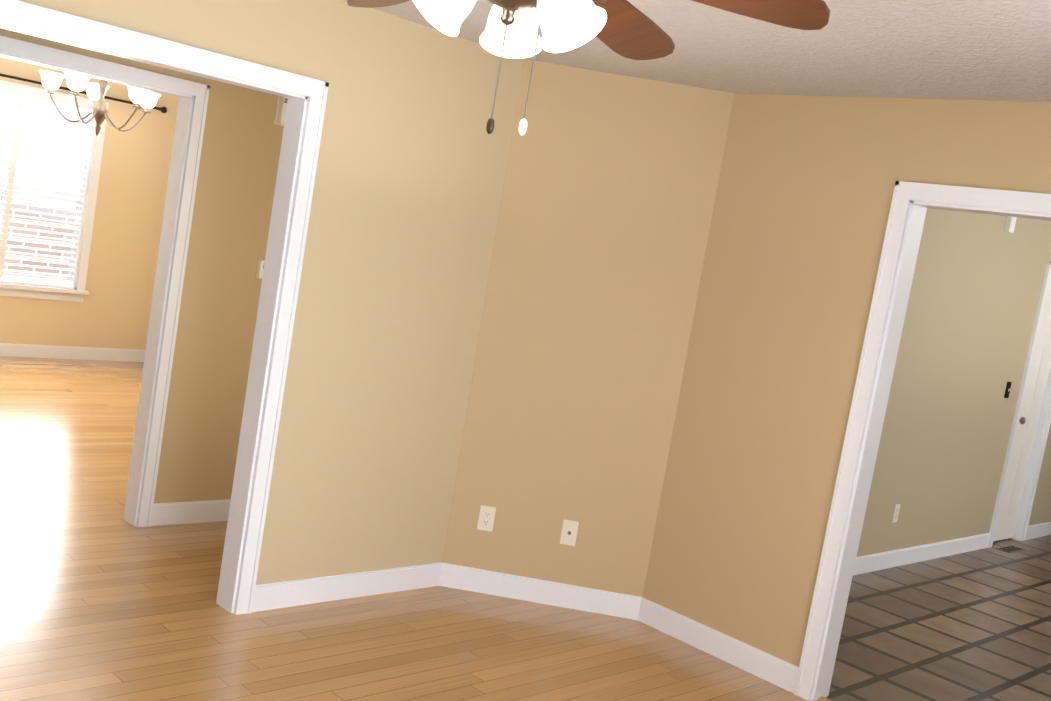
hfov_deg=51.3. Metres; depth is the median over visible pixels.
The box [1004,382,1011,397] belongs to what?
light switch
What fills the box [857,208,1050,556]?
wall
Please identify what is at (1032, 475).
door frame
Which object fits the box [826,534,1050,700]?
floor
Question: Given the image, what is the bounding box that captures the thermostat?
[255,260,264,278]
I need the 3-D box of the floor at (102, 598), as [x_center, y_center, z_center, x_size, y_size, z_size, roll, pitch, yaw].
[-0.532,1.015,5.951,12.840,0.050,10.086,4,8,-45]
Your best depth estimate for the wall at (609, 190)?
4.98 m
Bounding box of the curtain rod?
[0,73,166,112]
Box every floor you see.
[0,356,817,700]
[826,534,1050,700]
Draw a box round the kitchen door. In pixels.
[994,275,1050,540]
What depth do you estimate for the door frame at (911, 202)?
4.35 m
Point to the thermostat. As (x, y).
(259, 269)
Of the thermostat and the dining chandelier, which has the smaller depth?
the thermostat
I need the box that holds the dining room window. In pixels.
[0,80,108,301]
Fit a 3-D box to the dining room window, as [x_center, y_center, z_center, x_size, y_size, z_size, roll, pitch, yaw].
[-4.384,-1.304,8.619,2.040,1.700,0.187,4,8,-45]
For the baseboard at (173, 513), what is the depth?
5.39 m
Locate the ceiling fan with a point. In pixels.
(626, 29)
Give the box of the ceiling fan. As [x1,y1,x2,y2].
[347,0,829,135]
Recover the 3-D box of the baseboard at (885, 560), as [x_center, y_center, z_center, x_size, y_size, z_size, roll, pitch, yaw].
[1.997,1.295,6.586,3.934,0.108,0.014,4,8,-45]
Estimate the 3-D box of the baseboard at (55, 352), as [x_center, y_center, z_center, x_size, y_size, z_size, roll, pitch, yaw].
[-4.563,-0.023,8.721,3.370,0.108,0.014,4,8,-45]
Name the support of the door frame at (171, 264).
attached to the wall at (236, 179)
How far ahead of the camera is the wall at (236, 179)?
5.30 m
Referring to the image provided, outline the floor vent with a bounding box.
[995,545,1025,552]
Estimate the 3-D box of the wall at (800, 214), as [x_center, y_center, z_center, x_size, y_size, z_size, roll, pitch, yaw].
[1.804,0.338,3.986,0.120,2.440,4.366,4,8,-45]
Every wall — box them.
[0,28,283,503]
[0,57,178,349]
[18,0,523,584]
[442,59,733,596]
[642,93,1050,666]
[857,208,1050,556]
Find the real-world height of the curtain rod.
0.063 m
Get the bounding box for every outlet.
[477,505,495,531]
[560,520,578,545]
[891,504,900,522]
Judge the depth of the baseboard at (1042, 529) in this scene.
8.67 m
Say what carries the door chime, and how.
attached to the wall at (236, 179)
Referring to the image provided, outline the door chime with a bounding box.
[274,96,287,125]
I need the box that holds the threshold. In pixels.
[817,696,831,700]
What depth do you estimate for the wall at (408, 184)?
4.56 m
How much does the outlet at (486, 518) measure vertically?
0.116 m
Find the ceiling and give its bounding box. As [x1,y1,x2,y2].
[373,0,1050,102]
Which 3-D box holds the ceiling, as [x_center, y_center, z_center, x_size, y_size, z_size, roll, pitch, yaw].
[-0.338,-1.044,1.567,6.691,0.050,4.486,4,8,-45]
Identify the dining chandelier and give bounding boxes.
[38,70,160,135]
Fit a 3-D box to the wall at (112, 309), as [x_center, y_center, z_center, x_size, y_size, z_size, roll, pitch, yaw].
[-4.410,-1.179,8.658,3.630,2.440,0.120,4,8,-45]
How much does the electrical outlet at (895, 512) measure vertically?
0.116 m
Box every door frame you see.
[0,0,328,614]
[0,36,209,526]
[794,181,1050,700]
[988,262,1050,547]
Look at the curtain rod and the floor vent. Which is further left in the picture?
the curtain rod
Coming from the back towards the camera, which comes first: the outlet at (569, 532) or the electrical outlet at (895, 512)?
the electrical outlet at (895, 512)
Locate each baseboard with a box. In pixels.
[0,343,144,361]
[151,499,230,525]
[252,562,798,692]
[853,533,990,574]
[1025,522,1050,539]
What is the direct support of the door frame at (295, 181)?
attached to the wall at (408, 184)
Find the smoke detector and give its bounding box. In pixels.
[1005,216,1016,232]
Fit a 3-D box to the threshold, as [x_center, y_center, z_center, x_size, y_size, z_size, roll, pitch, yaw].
[1.830,1.593,3.873,0.050,0.009,1.790,4,8,-45]

